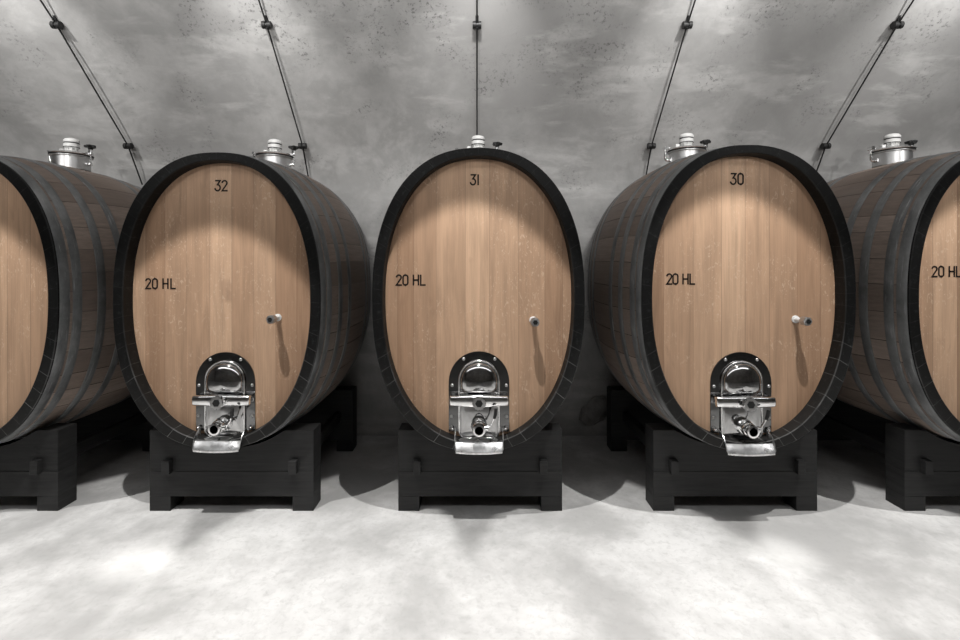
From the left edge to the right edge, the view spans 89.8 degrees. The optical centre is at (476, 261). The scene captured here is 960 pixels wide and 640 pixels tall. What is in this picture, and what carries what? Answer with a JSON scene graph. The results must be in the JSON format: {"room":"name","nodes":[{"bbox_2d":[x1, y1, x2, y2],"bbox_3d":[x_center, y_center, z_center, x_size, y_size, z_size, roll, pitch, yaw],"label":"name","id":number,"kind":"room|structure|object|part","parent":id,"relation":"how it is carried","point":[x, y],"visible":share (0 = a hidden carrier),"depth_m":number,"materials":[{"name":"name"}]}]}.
{"room":"wine cellar","nodes":[
{"label":"wine cellar","id":0,"kind":"room"},
{"bbox_2d":[0,0,959,229],"bbox_3d":[0.000,-1.285,0.430,14.400,2.057,6.773,0,0,0],"label":"ceiling","id":1,"kind":"structure","parent":0,"point":[377,90],"depth_m":3.30,"materials":[{"name":"grey concrete"}]},
{"bbox_2d":[40,0,142,184],"bbox_3d":[-2.604,-1.349,2.833,0.054,1.500,1.842,0,0,0],"label":"cable","id":2,"kind":"object","parent":1,"relation":"attached to","point":[55,24],"visible":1,"depth_m":3.19,"materials":[{"name":"black rubber"}]},
{"bbox_2d":[258,0,308,176],"bbox_3d":[-1.302,-1.349,2.833,0.054,1.500,1.842,0,0,0],"label":"cable","id":3,"kind":"object","parent":1,"relation":"attached to","point":[265,24],"visible":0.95,"depth_m":3.17,"materials":[{"name":"black rubber"}]},
{"bbox_2d":[473,0,480,134],"bbox_3d":[0.000,-1.349,2.833,0.054,1.500,1.842,0,0,0],"label":"cable","id":4,"kind":"object","parent":1,"relation":"attached to","point":[476,24],"visible":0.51,"depth_m":3.10,"materials":[{"name":"black rubber"}]},
{"bbox_2d":[646,0,695,174],"bbox_3d":[1.302,-1.349,2.833,0.054,1.500,1.842,0,0,0],"label":"cable","id":5,"kind":"object","parent":1,"relation":"attached to","point":[687,24],"visible":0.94,"depth_m":3.17,"materials":[{"name":"black rubber"}]},
{"bbox_2d":[816,0,913,170],"bbox_3d":[2.604,-1.349,2.833,0.054,1.500,1.842,0,0,0],"label":"cable","id":6,"kind":"object","parent":1,"relation":"attached to","point":[898,24],"visible":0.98,"depth_m":3.17,"materials":[{"name":"black rubber"}]},
{"bbox_2d":[0,436,959,639],"bbox_3d":[0.000,1.448,0.375,14.400,0.167,6.850,0,0,0],"label":"floor","id":7,"kind":"structure","parent":0,"point":[104,565],"depth_m":2.19,"materials":[{"name":"concrete"}]},
{"bbox_2d":[0,397,154,510],"bbox_3d":[-2.744,1.143,3.115,0.898,0.441,1.018,0,0,0],"label":"cradle","id":8,"kind":"object","parent":7,"relation":"on","point":[42,464],"visible":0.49,"depth_m":2.66,"materials":[{"name":"black wood"}]},
{"bbox_3d":[-2.353,1.324,2.703,0.115,0.080,0.125,0,0,0],"label":"leg","id":9,"kind":"part","parent":8,"relation":"part of","materials":[{"name":"black wood"}]},
{"bbox_2d":[0,138,140,442],"bbox_3d":[-2.751,0.097,3.115,1.222,1.870,1.273,0,0,0],"label":"wine barrel","id":10,"kind":"object","parent":8,"relation":"on","point":[62,221],"visible":0.7,"depth_m":2.60,"materials":[{"name":"brown wood"}]},
{"bbox_3d":[-2.751,-0.736,3.270,0.258,0.031,0.258,0,0,0],"label":"hatch lid","id":11,"kind":"part","parent":10,"relation":"part of","materials":[{"name":"silver metal"}]},
{"bbox_3d":[-2.620,-0.774,3.270,0.066,0.038,0.068,0,0,0],"label":"hand knob","id":12,"kind":"part","parent":10,"relation":"part of","materials":[{"name":"black rubber"}]},
{"bbox_3d":[-2.401,1.115,3.115,0.042,0.074,1.018,0,0,0],"label":"rail","id":13,"kind":"part","parent":8,"relation":"part of","materials":[{"name":"black wood"}]},
{"bbox_3d":[-2.353,1.324,3.530,0.115,0.080,0.120,0,0,0],"label":"leg","id":14,"kind":"part","parent":8,"relation":"part of","materials":[{"name":"black wood"}]},
{"bbox_2d":[150,386,356,510],"bbox_3d":[-1.345,1.143,3.115,0.898,0.441,1.018,0,0,0],"label":"cradle","id":15,"kind":"object","parent":7,"relation":"on","point":[286,462],"visible":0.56,"depth_m":2.64,"materials":[{"name":"black wood"}]},
{"bbox_3d":[-1.688,1.115,3.115,0.042,0.074,1.018,0,0,0],"label":"rail","id":16,"kind":"part","parent":15,"relation":"part of","materials":[{"name":"black wood"}]},
{"bbox_3d":[-1.736,1.324,2.703,0.115,0.080,0.125,0,0,0],"label":"leg","id":17,"kind":"part","parent":15,"relation":"part of","materials":[{"name":"black wood"}]},
{"bbox_2d":[113,139,370,452],"bbox_3d":[-1.384,0.097,3.146,1.222,1.870,1.273,0,0,0],"label":"wine barrel","id":18,"kind":"object","parent":15,"relation":"on","point":[242,283],"visible":1,"depth_m":2.63,"materials":[{"name":"brown wood"}]},
{"bbox_2d":[192,427,246,452],"bbox_3d":[-1.371,0.948,2.568,0.253,0.108,0.084,0,0,0],"label":"drip tray","id":19,"kind":"object","parent":18,"relation":"on","point":[230,439],"depth_m":2.55,"materials":[{"name":"metal"}]},
{"bbox_3d":[-1.371,0.746,2.618,0.223,0.423,0.011,0,0,0],"label":"door gasket frame","id":20,"kind":"part","parent":18,"relation":"part of","materials":[{"name":"silver metal"}]},
{"bbox_3d":[-1.371,0.746,2.596,0.198,0.396,0.045,0,0,0],"label":"domed door","id":21,"kind":"part","parent":18,"relation":"part of","materials":[{"name":"metal"}]},
{"bbox_3d":[-1.371,0.705,2.629,0.322,0.427,0.006,0,0,0],"label":"door plate","id":22,"kind":"part","parent":18,"relation":"part of","materials":[{"name":"metal"}]},
{"bbox_3d":[-1.321,0.849,2.542,0.069,0.078,0.032,0,0,0],"label":"valve lever","id":23,"kind":"part","parent":18,"relation":"part of","materials":[{"name":"silver metal"}]},
{"bbox_3d":[-1.384,-0.736,3.300,0.258,0.031,0.258,0,0,0],"label":"hatch lid","id":24,"kind":"part","parent":18,"relation":"part of","materials":[{"name":"silver metal"}]},
{"bbox_2d":[266,314,281,323],"bbox_3d":[-1.087,0.303,2.579,0.047,0.043,0.106,0,0,0],"label":"tap","id":25,"kind":"object","parent":18,"relation":"on","point":[272,318],"depth_m":2.56,"materials":[{"name":"silver metal"}]},
{"bbox_3d":[-1.253,-0.774,3.300,0.066,0.038,0.068,0,0,0],"label":"hand knob","id":26,"kind":"part","parent":18,"relation":"part of","materials":[{"name":"black rubber"}]},
{"bbox_3d":[-0.953,1.324,2.703,0.115,0.080,0.125,0,0,0],"label":"leg","id":27,"kind":"part","parent":15,"relation":"part of","materials":[{"name":"black wood"}]},
{"bbox_3d":[-1.002,1.115,3.115,0.042,0.074,1.018,0,0,0],"label":"rail","id":28,"kind":"part","parent":15,"relation":"part of","materials":[{"name":"black wood"}]},
{"bbox_3d":[-0.953,1.324,3.530,0.115,0.080,0.120,0,0,0],"label":"leg","id":29,"kind":"part","parent":15,"relation":"part of","materials":[{"name":"black wood"}]},
{"bbox_2d":[398,423,561,510],"bbox_3d":[0.018,1.143,3.115,0.898,0.441,1.018,0,0,0],"label":"cradle","id":30,"kind":"object","parent":7,"relation":"on","point":[531,467],"visible":0.48,"depth_m":2.64,"materials":[{"name":"black wood"}]},
{"bbox_3d":[-0.374,1.324,2.703,0.115,0.080,0.125,0,0,0],"label":"leg","id":31,"kind":"part","parent":30,"relation":"part of","materials":[{"name":"black wood"}]},
{"bbox_3d":[-0.326,1.115,3.115,0.042,0.074,1.018,0,0,0],"label":"rail","id":32,"kind":"part","parent":30,"relation":"part of","materials":[{"name":"black wood"}]},
{"bbox_2d":[372,135,584,454],"bbox_3d":[0.007,0.086,3.086,1.222,1.870,1.273,0,0,0],"label":"wine barrel","id":33,"kind":"object","parent":30,"relation":"on","point":[478,289],"visible":1,"depth_m":2.57,"materials":[{"name":"brown wood"}]},
{"bbox_3d":[0.011,0.690,2.569,0.322,0.427,0.006,0,0,0],"label":"door plate","id":34,"kind":"part","parent":33,"relation":"part of","materials":[{"name":"metal"}]},
{"bbox_3d":[0.011,0.731,2.558,0.223,0.423,0.011,0,0,0],"label":"door gasket frame","id":35,"kind":"part","parent":33,"relation":"part of","materials":[{"name":"silver metal"}]},
{"bbox_3d":[0.011,0.731,2.537,0.198,0.396,0.045,0,0,0],"label":"domed door","id":36,"kind":"part","parent":33,"relation":"part of","materials":[{"name":"metal"}]},
{"bbox_2d":[455,428,503,454],"bbox_3d":[0.011,0.933,2.508,0.253,0.108,0.084,0,0,0],"label":"drip tray","id":37,"kind":"object","parent":33,"relation":"on","point":[470,442],"depth_m":2.49,"materials":[{"name":"metal"}]},
{"bbox_3d":[0.060,0.834,2.482,0.069,0.078,0.032,0,0,0],"label":"valve lever","id":38,"kind":"part","parent":33,"relation":"part of","materials":[{"name":"silver metal"}]},
{"bbox_3d":[0.138,-0.784,3.240,0.066,0.038,0.068,0,0,0],"label":"hand knob","id":39,"kind":"part","parent":33,"relation":"part of","materials":[{"name":"black rubber"}]},
{"bbox_2d":[529,316,539,326],"bbox_3d":[0.299,0.310,2.519,0.047,0.043,0.106,0,0,0],"label":"tap","id":40,"kind":"object","parent":33,"relation":"on","point":[534,321],"depth_m":2.49,"materials":[{"name":"silver metal"}]},
{"bbox_3d":[0.360,1.115,3.115,0.042,0.074,1.018,0,0,0],"label":"rail","id":41,"kind":"part","parent":30,"relation":"part of","materials":[{"name":"black wood"}]},
{"bbox_3d":[0.409,1.324,2.703,0.115,0.080,0.125,0,0,0],"label":"leg","id":42,"kind":"part","parent":30,"relation":"part of","materials":[{"name":"black wood"}]},
{"bbox_2d":[607,386,816,510],"bbox_3d":[1.415,1.143,3.115,0.898,0.441,1.018,0,0,0],"label":"cradle","id":43,"kind":"object","parent":7,"relation":"on","point":[678,463],"visible":0.6,"depth_m":2.64,"materials":[{"name":"black wood"}]},
{"bbox_3d":[1.024,1.324,3.530,0.115,0.080,0.120,0,0,0],"label":"leg","id":44,"kind":"part","parent":43,"relation":"part of","materials":[{"name":"black wood"}]},
{"bbox_3d":[1.072,1.115,3.115,0.042,0.074,1.018,0,0,0],"label":"rail","id":45,"kind":"part","parent":43,"relation":"part of","materials":[{"name":"black wood"}]},
{"bbox_3d":[1.024,1.324,2.703,0.115,0.080,0.125,0,0,0],"label":"leg","id":46,"kind":"part","parent":43,"relation":"part of","materials":[{"name":"black wood"}]},
{"bbox_2d":[588,133,855,455],"bbox_3d":[1.399,0.076,3.066,1.222,1.870,1.273,0,0,0],"label":"wine barrel","id":47,"kind":"object","parent":43,"relation":"on","point":[722,281],"visible":1,"depth_m":2.55,"materials":[{"name":"brown wood"}]},
{"bbox_3d":[1.399,-0.756,3.220,0.258,0.031,0.258,0,0,0],"label":"hatch lid","id":48,"kind":"part","parent":47,"relation":"part of","materials":[{"name":"silver metal"}]},
{"bbox_3d":[1.530,-0.794,3.220,0.066,0.038,0.068,0,0,0],"label":"hand knob","id":49,"kind":"part","parent":47,"relation":"part of","materials":[{"name":"black rubber"}]},
{"bbox_3d":[1.395,0.690,2.549,0.322,0.427,0.006,0,0,0],"label":"door plate","id":50,"kind":"part","parent":47,"relation":"part of","materials":[{"name":"metal"}]},
{"bbox_3d":[1.395,0.731,2.538,0.223,0.423,0.011,0,0,0],"label":"door gasket frame","id":51,"kind":"part","parent":47,"relation":"part of","materials":[{"name":"silver metal"}]},
{"bbox_3d":[1.395,0.731,2.517,0.198,0.396,0.045,0,0,0],"label":"domed door","id":52,"kind":"part","parent":47,"relation":"part of","materials":[{"name":"metal"}]},
{"bbox_2d":[719,429,775,455],"bbox_3d":[1.395,0.933,2.488,0.253,0.108,0.084,0,0,0],"label":"drip tray","id":53,"kind":"object","parent":47,"relation":"on","point":[737,442],"depth_m":2.47,"materials":[{"name":"metal"}]},
{"bbox_3d":[1.444,0.834,2.462,0.069,0.078,0.032,0,0,0],"label":"valve lever","id":54,"kind":"part","parent":47,"relation":"part of","materials":[{"name":"silver metal"}]},
{"bbox_2d":[791,316,811,325],"bbox_3d":[1.685,0.303,2.499,0.047,0.043,0.106,0,0,0],"label":"tap","id":55,"kind":"object","parent":47,"relation":"on","point":[795,320],"depth_m":2.49,"materials":[{"name":"silver metal"}]},
{"bbox_3d":[1.807,1.324,2.703,0.115,0.080,0.125,0,0,0],"label":"leg","id":56,"kind":"part","parent":43,"relation":"part of","materials":[{"name":"black wood"}]},
{"bbox_3d":[1.758,1.115,3.115,0.042,0.074,1.018,0,0,0],"label":"rail","id":57,"kind":"part","parent":43,"relation":"part of","materials":[{"name":"black wood"}]},
{"bbox_2d":[813,399,959,510],"bbox_3d":[2.791,1.143,3.115,0.898,0.441,1.018,0,0,0],"label":"cradle","id":58,"kind":"object","parent":7,"relation":"on","point":[919,463],"visible":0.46,"depth_m":2.66,"materials":[{"name":"black wood"}]},
{"bbox_3d":[2.448,1.115,3.115,0.042,0.074,1.018,0,0,0],"label":"rail","id":59,"kind":"part","parent":58,"relation":"part of","materials":[{"name":"black wood"}]},
{"bbox_2d":[827,133,959,441],"bbox_3d":[2.773,0.080,3.066,1.222,1.870,1.273,0,0,0],"label":"wine barrel","id":60,"kind":"object","parent":58,"relation":"on","point":[901,213],"visible":0.66,"depth_m":2.56,"materials":[{"name":"brown wood"}]},
{"bbox_3d":[2.773,-0.753,3.220,0.258,0.031,0.258,0,0,0],"label":"hatch lid","id":61,"kind":"part","parent":60,"relation":"part of","materials":[{"name":"silver metal"}]},
{"bbox_3d":[2.904,-0.791,3.220,0.066,0.038,0.068,0,0,0],"label":"hand knob","id":62,"kind":"part","parent":60,"relation":"part of","materials":[{"name":"black rubber"}]},
{"bbox_3d":[2.400,1.324,2.703,0.115,0.080,0.125,0,0,0],"label":"leg","id":63,"kind":"part","parent":58,"relation":"part of","materials":[{"name":"black wood"}]},
{"bbox_2d":[338,230,935,435],"bbox_3d":[0.000,0.587,3.803,14.400,1.687,0.030,0,0,0],"label":"wall","id":64,"kind":"structure","parent":0,"point":[377,413],"depth_m":3.79,"materials":[{"name":"grey concrete"}]},
{"bbox_2d":[579,395,606,425],"bbox_3d":[0.931,1.163,3.775,0.260,0.232,0.090,0,0,0],"label":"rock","id":65,"kind":"object","parent":64,"relation":"attached to","point":[594,411],"visible":0.91,"depth_m":3.75,"materials":[{"name":"grey stone"}]}
]}

